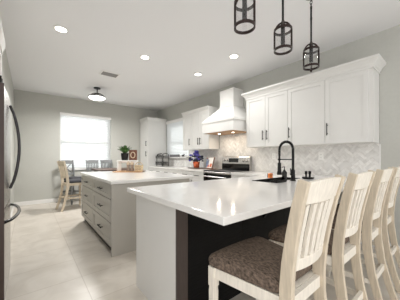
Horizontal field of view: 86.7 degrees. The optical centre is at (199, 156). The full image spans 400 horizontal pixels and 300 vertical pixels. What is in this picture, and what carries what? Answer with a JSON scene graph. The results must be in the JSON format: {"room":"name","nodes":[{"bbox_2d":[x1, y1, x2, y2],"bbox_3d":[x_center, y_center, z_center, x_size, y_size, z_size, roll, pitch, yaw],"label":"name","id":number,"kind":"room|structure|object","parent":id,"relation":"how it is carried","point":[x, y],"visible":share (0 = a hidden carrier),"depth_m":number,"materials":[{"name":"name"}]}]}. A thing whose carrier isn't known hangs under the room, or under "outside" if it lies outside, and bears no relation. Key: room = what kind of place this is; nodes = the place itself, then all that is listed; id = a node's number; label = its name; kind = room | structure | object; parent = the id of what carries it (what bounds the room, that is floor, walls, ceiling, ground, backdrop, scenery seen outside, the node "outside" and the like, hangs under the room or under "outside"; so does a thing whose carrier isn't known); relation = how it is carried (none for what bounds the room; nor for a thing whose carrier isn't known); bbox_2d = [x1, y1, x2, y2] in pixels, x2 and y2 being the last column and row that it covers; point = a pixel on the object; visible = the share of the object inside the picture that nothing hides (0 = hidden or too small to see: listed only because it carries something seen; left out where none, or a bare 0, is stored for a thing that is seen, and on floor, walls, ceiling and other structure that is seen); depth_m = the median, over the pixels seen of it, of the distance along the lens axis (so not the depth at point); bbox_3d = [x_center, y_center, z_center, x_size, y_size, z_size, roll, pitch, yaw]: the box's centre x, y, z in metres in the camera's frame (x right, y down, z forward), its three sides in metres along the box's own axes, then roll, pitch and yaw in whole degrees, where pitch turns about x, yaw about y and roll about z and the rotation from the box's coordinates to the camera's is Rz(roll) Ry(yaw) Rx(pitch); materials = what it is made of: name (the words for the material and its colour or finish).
{"room":"kitchen","nodes":[
{"label":"kitchen","id":0,"kind":"room"},
{"bbox_2d":[0,18,4,82],"bbox_3d":[-2.060,-0.888,1.652,0.758,0.657,0.980,0,0,-39],"label":"upper cabinet","id":1,"kind":"object","parent":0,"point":[2,39],"visible":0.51,"depth_m":2.12,"materials":[{"name":"white paint"}]},
{"bbox_2d":[2,49,13,213],"bbox_3d":[-3.381,-0.220,3.651,0.120,2.840,3.730,0,0,-39],"label":"wall","id":2,"kind":"structure","parent":0,"point":[6,75],"depth_m":4.38,"materials":[{"name":"beige paint"}]},
{"bbox_2d":[14,89,156,201],"bbox_3d":[-3.049,-0.220,6.403,4.100,2.840,0.130,0,0,-39],"label":"wall","id":3,"kind":"structure","parent":0,"point":[38,177],"depth_m":5.57,"materials":[{"name":"beige paint"}]},
{"bbox_2d":[15,197,78,205],"bbox_3d":[-3.271,1.150,6.129,3.170,0.100,0.016,0,0,-39],"label":"baseboard","id":4,"kind":"structure","parent":3,"relation":"attached to","point":[23,203],"depth_m":5.44,"materials":[{"name":"white paint"}]},
{"bbox_2d":[58,121,109,170],"bbox_3d":[-3.294,-0.420,6.176,1.403,1.580,0.155,0,0,-39],"label":"window","id":5,"kind":"structure","parent":3,"relation":"in","point":[60,121],"depth_m":6.07,"materials":[{"name":"white paint"}]},
{"bbox_2d":[60,112,110,168],"bbox_3d":[-3.277,-0.439,6.154,1.331,1.541,0.070,0,0,-39],"label":"window blind","id":6,"kind":"object","parent":5,"relation":"attached to","point":[69,116],"visible":0.78,"depth_m":6.11,"materials":[{"name":"white paint"}]},
{"bbox_2d":[0,0,399,110],"bbox_3d":[-0.899,-1.690,3.120,4.930,0.100,7.980,0,0,-39],"label":"ceiling","id":7,"kind":"structure","parent":0,"point":[181,39],"depth_m":2.96,"materials":[{"name":"white paint"}]},
{"bbox_2d":[53,25,68,32],"bbox_3d":[-1.780,-1.635,2.715,0.170,0.009,0.170,0,0,-39],"label":"recessed light","id":8,"kind":"object","parent":7,"relation":"in","point":[59,28],"visible":1,"depth_m":2.71,"materials":[{"name":"white paint"}]},
{"bbox_2d":[88,87,105,100],"bbox_3d":[-2.443,-1.485,5.035,0.380,0.310,0.380,0,0,-39],"label":"ceiling lamp","id":9,"kind":"object","parent":7,"relation":"attached to","point":[98,97],"visible":1,"depth_m":4.97,"materials":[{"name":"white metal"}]},
{"bbox_2d":[99,70,119,77],"bbox_3d":[-1.785,-1.633,4.191,0.340,0.013,0.240,0,0,-39],"label":"ceiling vent","id":10,"kind":"object","parent":7,"relation":"in","point":[103,72],"visible":1,"depth_m":4.18,"materials":[{"name":"white metal"}]},
{"bbox_2d":[140,55,149,59],"bbox_3d":[-0.902,-1.635,3.477,0.170,0.009,0.170,0,0,-39],"label":"recessed light","id":11,"kind":"object","parent":7,"relation":"in","point":[145,57],"visible":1,"depth_m":3.48,"materials":[{"name":"white paint"}]},
{"bbox_2d":[229,54,238,58],"bbox_3d":[0.550,-1.635,3.444,0.170,0.009,0.170,0,0,-39],"label":"recessed light","id":12,"kind":"object","parent":7,"relation":"in","point":[232,56],"visible":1,"depth_m":3.44,"materials":[{"name":"white paint"}]},
{"bbox_2d":[234,0,255,34],"bbox_3d":[0.313,-1.270,1.489,0.148,0.737,0.148,0,0,-39],"label":"pendant lamp","id":13,"kind":"object","parent":7,"relation":"hanging from","point":[244,9],"visible":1,"depth_m":1.48,"materials":[{"name":"black metal"}]},
{"bbox_2d":[242,0,246,18],"bbox_3d":[0.313,-1.050,1.489,0.034,0.178,0.032,0,0,-39],"label":"socket","id":14,"kind":"object","parent":13,"relation":"attached to","point":[244,2],"depth_m":1.48,"materials":[{"name":"black metal"}]},
{"bbox_2d":[274,0,292,54],"bbox_3d":[0.707,-1.270,1.808,0.148,0.737,0.148,0,0,-39],"label":"pendant lamp","id":15,"kind":"object","parent":7,"relation":"hanging from","point":[282,25],"visible":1,"depth_m":1.79,"materials":[{"name":"black metal"}]},
{"bbox_2d":[281,22,284,44],"bbox_3d":[0.707,-1.050,1.808,0.034,0.178,0.032,0,0,-39],"label":"socket","id":16,"kind":"object","parent":15,"relation":"attached to","point":[283,28],"depth_m":1.79,"materials":[{"name":"black metal"}]},
{"bbox_2d":[303,0,319,71],"bbox_3d":[1.125,-1.248,2.146,0.148,0.783,0.148,0,0,-39],"label":"pendant lamp","id":17,"kind":"object","parent":7,"relation":"hanging from","point":[311,43],"visible":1,"depth_m":2.14,"materials":[{"name":"black metal"}]},
{"bbox_2d":[309,44,312,62],"bbox_3d":[1.125,-1.050,2.146,0.034,0.178,0.032,0,0,-39],"label":"socket","id":18,"kind":"object","parent":17,"relation":"attached to","point":[310,50],"depth_m":2.14,"materials":[{"name":"black metal"}]},
{"bbox_2d":[4,199,399,299],"bbox_3d":[-0.584,1.240,2.731,4.930,0.080,8.980,0,0,-39],"label":"floor","id":19,"kind":"structure","parent":0,"point":[55,254],"depth_m":2.35,"materials":[{"name":"beige tile"}]},
{"bbox_2d":[0,81,20,299],"bbox_3d":[-2.015,0.322,1.704,0.882,1.757,0.915,0,0,-39],"label":"refrigerator","id":20,"kind":"object","parent":19,"relation":"on","point":[6,108],"visible":1,"depth_m":1.70,"materials":[{"name":"silver metal"}]},
{"bbox_2d":[55,161,81,211],"bbox_3d":[-2.985,0.645,4.955,0.464,1.120,0.583,0,0,39],"label":"dining chair","id":21,"kind":"object","parent":19,"relation":"on","point":[63,170],"visible":0.8,"depth_m":4.81,"materials":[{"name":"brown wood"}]},
{"bbox_2d":[64,178,80,182],"bbox_3d":[-2.931,0.554,5.022,0.464,0.076,0.411,0,0,39],"label":"cushion","id":22,"kind":"object","parent":21,"relation":"on","point":[78,180],"depth_m":4.86,"materials":[{"name":"fabric"}]},
{"bbox_2d":[59,160,80,204],"bbox_3d":[-3.379,0.645,5.609,0.583,1.120,0.464,0,0,21],"label":"dining chair","id":23,"kind":"object","parent":19,"relation":"on","point":[69,162],"visible":0.41,"depth_m":5.70,"materials":[{"name":"grey wood"}]},
{"bbox_2d":[64,176,80,179],"bbox_3d":[-3.299,0.554,5.578,0.411,0.076,0.464,0,0,21],"label":"cushion","id":24,"kind":"object","parent":23,"relation":"on","point":[74,177],"depth_m":5.44,"materials":[{"name":"fabric"}]},
{"bbox_2d":[86,160,97,171],"bbox_3d":[-2.986,0.645,5.975,0.380,1.120,0.583,0,0,-39],"label":"dining chair","id":25,"kind":"object","parent":19,"relation":"on","point":[88,162],"visible":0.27,"depth_m":6.12,"materials":[{"name":"grey wood"}]},
{"bbox_2d":[100,160,111,167],"bbox_3d":[-2.683,0.645,6.221,0.380,1.120,0.583,0,0,-39],"label":"dining chair","id":26,"kind":"object","parent":19,"relation":"on","point":[101,161],"visible":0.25,"depth_m":6.39,"materials":[{"name":"wood"}]},
{"bbox_2d":[91,168,126,171],"bbox_3d":[-2.188,0.750,5.434,0.920,0.900,0.900,0,0,-39],"label":"dining table","id":27,"kind":"object","parent":19,"relation":"on","point":[94,169],"visible":0.14,"depth_m":5.12,"materials":[{"name":"brown wood"}]},
{"bbox_2d":[81,175,188,256],"bbox_3d":[-1.204,0.763,3.608,1.180,0.873,1.848,0,0,-39],"label":"kitchen island","id":28,"kind":"object","parent":19,"relation":"on","point":[109,210],"visible":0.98,"depth_m":2.70,"materials":[{"name":"beige paint"}]},
{"bbox_2d":[80,170,193,184],"bbox_3d":[-1.179,0.306,3.633,1.230,0.040,1.930,0,0,-39],"label":"island countertop","id":29,"kind":"structure","parent":28,"relation":"on","point":[109,177],"depth_m":3.11,"materials":[{"name":"white stone"}]},
{"bbox_2d":[112,170,145,171],"bbox_3d":[-1.367,0.273,4.104,0.613,0.025,0.300,0,0,0],"label":"wooden tray","id":30,"kind":"object","parent":29,"relation":"on","point":[114,170],"visible":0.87,"depth_m":3.96,"materials":[{"name":"brown wood"}]},
{"bbox_2d":[117,160,137,170],"bbox_3d":[-1.417,0.165,4.154,0.380,0.205,0.150,0,0,0],"label":"display riser","id":31,"kind":"object","parent":30,"relation":"on","point":[119,162],"visible":0.91,"depth_m":4.08,"materials":[{"name":"white paint"}]},
{"bbox_2d":[119,145,129,159],"bbox_3d":[-1.472,-0.087,4.154,0.249,0.298,0.272,0,0,36],"label":"potted plant","id":32,"kind":"object","parent":31,"relation":"on","point":[124,156],"visible":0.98,"depth_m":4.10,"materials":[{"name":"green plant"}]},
{"bbox_2d":[129,150,136,159],"bbox_3d":[-1.312,-0.038,4.154,0.150,0.200,0.038,0,0,0],"label":"wooden sign","id":33,"kind":"object","parent":31,"relation":"on","point":[132,153],"visible":0.94,"depth_m":4.14,"materials":[{"name":"brown wood"}]},
{"bbox_2d":[130,161,133,170],"bbox_3d":[-1.292,0.173,4.029,0.069,0.190,0.068,0,0,-39],"label":"mill","id":34,"kind":"object","parent":30,"relation":"on","point":[131,163],"visible":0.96,"depth_m":4.01,"materials":[{"name":"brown wood"}]},
{"bbox_2d":[134,162,142,170],"bbox_3d":[-1.163,0.182,4.039,0.156,0.171,0.103,0,0,0],"label":"wicker basket","id":35,"kind":"object","parent":30,"relation":"on","point":[137,167],"visible":0.99,"depth_m":3.99,"materials":[{"name":"beige wicker"}]},
{"bbox_2d":[139,117,166,169],"bbox_3d":[-1.573,-0.025,7.061,0.693,2.450,0.645,0,0,-39],"label":"pantry cabinet","id":36,"kind":"object","parent":19,"relation":"on","point":[152,130],"visible":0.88,"depth_m":6.86,"materials":[{"name":"white paint"}]},
{"bbox_2d":[149,168,162,171],"bbox_3d":[-1.103,0.763,6.499,0.671,0.873,0.888,0,0,-39],"label":"base cabinet","id":37,"kind":"object","parent":19,"relation":"on","point":[150,169],"visible":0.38,"depth_m":6.25,"materials":[{"name":"white paint"}]},
{"bbox_2d":[163,169,179,173],"bbox_3d":[-0.540,0.763,5.803,0.671,0.873,0.898,0,0,-39],"label":"base cabinet","id":38,"kind":"object","parent":19,"relation":"on","point":[164,170],"visible":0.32,"depth_m":5.59,"materials":[{"name":"white paint"}]},
{"bbox_2d":[180,170,203,181],"bbox_3d":[0.025,0.763,5.106,0.671,0.873,0.893,0,0,-39],"label":"base cabinet","id":39,"kind":"object","parent":19,"relation":"on","point":[198,176],"visible":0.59,"depth_m":4.82,"materials":[{"name":"white paint"}]},
{"bbox_2d":[148,166,212,171],"bbox_3d":[-0.533,0.306,5.809,0.653,0.040,2.690,0,0,-39],"label":"countertop","id":40,"kind":"structure","parent":39,"relation":"on","point":[161,167],"depth_m":5.46,"materials":[{"name":"white stone"}]},
{"bbox_2d":[156,153,168,165],"bbox_3d":[-1.179,0.081,6.637,0.273,0.410,0.390,0,0,-39],"label":"wire rack","id":41,"kind":"object","parent":40,"relation":"on","point":[159,153],"visible":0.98,"depth_m":6.57,"materials":[{"name":"black metal"}]},
{"bbox_2d":[205,157,215,168],"bbox_3d":[0.246,0.143,5.059,0.170,0.285,0.280,0,0,-25],"label":"book","id":42,"kind":"object","parent":40,"relation":"on","point":[210,163],"visible":0.92,"depth_m":5.02,"materials":[{"name":"white paper"}]},
{"bbox_3d":[-0.087,0.277,5.359,0.270,0.017,0.400,0,0,-39],"label":"serving board","id":43,"kind":"object","parent":40,"relation":"on","visible":0},
{"bbox_2d":[188,150,203,167],"bbox_3d":[-0.097,0.047,5.344,0.397,0.441,0.358,0,0,-10],"label":"flower pot","id":44,"kind":"object","parent":43,"relation":"on","point":[197,156],"visible":1,"depth_m":5.29,"materials":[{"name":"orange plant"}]},
{"bbox_2d":[136,195,310,299],"bbox_3d":[0.805,0.763,2.460,2.778,0.873,1.020,0,0,-39],"label":"base cabinet","id":45,"kind":"object","parent":19,"relation":"on","point":[174,247],"visible":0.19,"depth_m":1.64,"materials":[{"name":"white paint"}]},
{"bbox_2d":[127,171,346,225],"bbox_3d":[0.593,0.306,2.671,2.853,0.040,1.995,0,0,-39],"label":"countertop","id":46,"kind":"structure","parent":45,"relation":"on","point":[228,201],"depth_m":1.57,"materials":[{"name":"white stone"}]},
{"bbox_2d":[252,177,299,182],"bbox_3d":[0.980,0.396,2.698,0.716,0.228,0.236,0,0,-39],"label":"sink","id":47,"kind":"object","parent":46,"relation":"in","point":[288,178],"visible":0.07,"depth_m":2.78,"materials":[{"name":"black metal"}]},
{"bbox_2d":[270,179,285,182],"bbox_3d":[0.888,0.273,2.399,0.200,0.026,0.080,0,0,-39],"label":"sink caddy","id":48,"kind":"object","parent":46,"relation":"on","point":[276,180],"visible":1,"depth_m":2.36,"materials":[{"name":"black metal"}]},
{"bbox_2d":[282,166,286,180],"bbox_3d":[0.996,0.199,2.502,0.058,0.174,0.059,0,0,24],"label":"soap bottle","id":49,"kind":"object","parent":46,"relation":"on","point":[284,173],"visible":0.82,"depth_m":2.48,"materials":[{"name":"black glass"}]},
{"bbox_2d":[277,141,295,180],"bbox_3d":[1.067,0.040,2.624,0.095,0.492,0.249,0,0,-23],"label":"kitchen faucet","id":50,"kind":"object","parent":46,"relation":"on","point":[292,171],"visible":1,"depth_m":2.58,"materials":[{"name":"black metal"}]},
{"bbox_2d":[302,171,313,178],"bbox_3d":[1.416,0.233,2.780,0.148,0.105,0.147,0,0,-39],"label":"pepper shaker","id":51,"kind":"object","parent":46,"relation":"on","point":[306,172],"visible":0.98,"depth_m":2.77,"materials":[{"name":"black metal"}]},
{"bbox_2d":[203,156,251,180],"bbox_3d":[0.544,0.547,4.430,0.698,1.145,0.780,0,0,-39],"label":"range","id":52,"kind":"object","parent":19,"relation":"on","point":[230,164],"visible":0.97,"depth_m":4.41,"materials":[{"name":"grey metal"}]},
{"bbox_2d":[203,169,245,172],"bbox_3d":[0.540,0.286,4.426,0.570,0.018,0.780,0,0,-39],"label":"cooktop","id":53,"kind":"object","parent":52,"relation":"in","point":[214,170],"depth_m":4.37,"materials":[{"name":"black glass"}]},
{"bbox_2d":[231,175,248,177],"bbox_3d":[1.043,0.763,3.849,0.671,0.873,0.728,0,0,-39],"label":"base cabinet","id":54,"kind":"object","parent":19,"relation":"on","point":[232,176],"visible":0.02,"depth_m":3.84,"materials":[{"name":"white paint"}]},
{"bbox_2d":[208,174,345,299],"bbox_3d":[0.390,0.645,1.100,0.464,1.120,0.583,0,0,-39],"label":"bar stool","id":55,"kind":"object","parent":19,"relation":"on","point":[261,268],"visible":1,"depth_m":0.98,"materials":[{"name":"beige wood"}]},
{"bbox_2d":[209,236,311,293],"bbox_3d":[0.336,0.554,1.167,0.464,0.076,0.411,0,0,-39],"label":"cushion","id":56,"kind":"object","parent":55,"relation":"on","point":[255,262],"depth_m":1.07,"materials":[{"name":"brown fabric"}]},
{"bbox_2d":[268,170,375,299],"bbox_3d":[0.839,0.645,1.464,0.464,1.120,0.583,0,0,-39],"label":"bar stool","id":57,"kind":"object","parent":19,"relation":"on","point":[356,190],"visible":0.72,"depth_m":1.27,"materials":[{"name":"beige wood"}]},
{"bbox_2d":[268,222,348,254],"bbox_3d":[0.785,0.554,1.530,0.464,0.076,0.411,0,0,-39],"label":"cushion","id":58,"kind":"object","parent":57,"relation":"on","point":[277,235],"depth_m":1.47,"materials":[{"name":"brown fabric"}]},
{"bbox_2d":[307,167,397,299],"bbox_3d":[1.288,0.645,1.818,0.464,1.120,0.583,0,0,-39],"label":"bar stool","id":59,"kind":"object","parent":19,"relation":"on","point":[373,214],"visible":0.57,"depth_m":1.61,"materials":[{"name":"beige wood"}]},
{"bbox_2d":[307,211,372,232],"bbox_3d":[1.234,0.554,1.885,0.464,0.076,0.411,0,0,-39],"label":"cushion","id":60,"kind":"object","parent":59,"relation":"on","point":[335,216],"depth_m":1.75,"materials":[{"name":"brown fabric"}]},
{"bbox_2d":[336,166,399,292],"bbox_3d":[1.726,0.645,2.182,0.464,1.120,0.583,0,0,-39],"label":"bar stool","id":61,"kind":"object","parent":19,"relation":"on","point":[388,225],"visible":0.56,"depth_m":1.95,"materials":[{"name":"beige wood"}]},
{"bbox_2d":[157,25,399,245],"bbox_3d":[1.502,-0.220,3.938,0.130,2.840,9.430,0,0,-39],"label":"wall","id":62,"kind":"structure","parent":0,"point":[386,43],"depth_m":2.78,"materials":[{"name":"beige paint"}]},
{"bbox_2d":[166,118,187,156],"bbox_3d":[-0.719,-0.582,6.527,0.059,1.156,1.210,0,0,-39],"label":"window blind","id":63,"kind":"object","parent":62,"relation":"attached to","point":[174,127],"visible":0.65,"depth_m":6.57,"materials":[{"name":"white paint"}]},
{"bbox_2d":[183,115,190,149],"bbox_3d":[-0.241,-0.637,5.685,0.356,0.905,0.358,0,0,-39],"label":"upper cabinet","id":64,"kind":"object","parent":62,"relation":"attached to","point":[186,119],"visible":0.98,"depth_m":5.58,"materials":[{"name":"white paint"}]},
{"bbox_2d":[191,110,218,149],"bbox_3d":[0.095,-0.637,5.269,0.356,0.905,0.708,0,0,-39],"label":"upper cabinet","id":65,"kind":"object","parent":62,"relation":"attached to","point":[199,141],"visible":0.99,"depth_m":5.13,"materials":[{"name":"white paint"}]},
{"bbox_2d":[181,105,218,116],"bbox_3d":[-0.023,-1.135,5.405,0.368,0.100,1.070,0,0,-39],"label":"trim","id":66,"kind":"structure","parent":65,"relation":"attached to","point":[205,108],"depth_m":5.12,"materials":[{"name":"white paint"}]},
{"bbox_2d":[202,87,245,134],"bbox_3d":[0.565,-0.962,4.485,0.614,0.926,0.928,0,0,-39],"label":"range hood","id":67,"kind":"object","parent":62,"relation":"attached to","point":[230,118],"visible":0.97,"depth_m":4.35,"materials":[{"name":"white paint"}]},
{"bbox_2d":[246,90,288,147],"bbox_3d":[1.260,-0.637,3.832,0.356,0.905,0.828,0,0,-39],"label":"upper cabinet","id":68,"kind":"object","parent":62,"relation":"attached to","point":[267,115],"visible":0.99,"depth_m":3.71,"materials":[{"name":"white paint"}]},
{"bbox_2d":[166,133,378,176],"bbox_3d":[0.611,-0.157,4.921,0.004,0.886,5.520,0,0,-39],"label":"backsplash","id":69,"kind":"structure","parent":62,"relation":"attached to","point":[341,159],"depth_m":3.55,"materials":[{"name":"tile"}]},
{"bbox_2d":[318,152,322,159],"bbox_3d":[1.896,-0.015,3.324,0.008,0.116,0.072,0,0,-39],"label":"wall outlet","id":70,"kind":"object","parent":69,"relation":"attached to","point":[320,154],"visible":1,"depth_m":3.33,"materials":[{"name":"white plastic"}]},
{"bbox_2d":[288,80,330,145],"bbox_3d":[1.695,-0.637,3.293,0.356,0.905,0.553,0,0,-39],"label":"upper cabinet","id":71,"kind":"object","parent":62,"relation":"attached to","point":[306,103],"visible":0.95,"depth_m":3.18,"materials":[{"name":"white paint"}]},
{"bbox_2d":[325,68,378,144],"bbox_3d":[2.038,-0.637,2.870,0.356,0.905,0.533,0,0,-39],"label":"upper cabinet","id":72,"kind":"object","parent":62,"relation":"attached to","point":[352,99],"visible":1,"depth_m":2.75,"materials":[{"name":"white paint"}]},
{"bbox_2d":[241,53,385,99],"bbox_3d":[1.589,-1.147,3.397,0.390,0.125,2.064,0,0,-39],"label":"trim","id":73,"kind":"structure","parent":72,"relation":"attached to","point":[376,61],"depth_m":2.96,"materials":[{"name":"white paint"}]},
{"bbox_2d":[379,144,380,168],"bbox_3d":[2.353,0.058,2.773,0.012,0.456,0.012,0,0,-39],"label":"trim","id":74,"kind":"structure","parent":62,"relation":"attached to","point":[379,144],"depth_m":2.77,"materials":[{"name":"white paint"}]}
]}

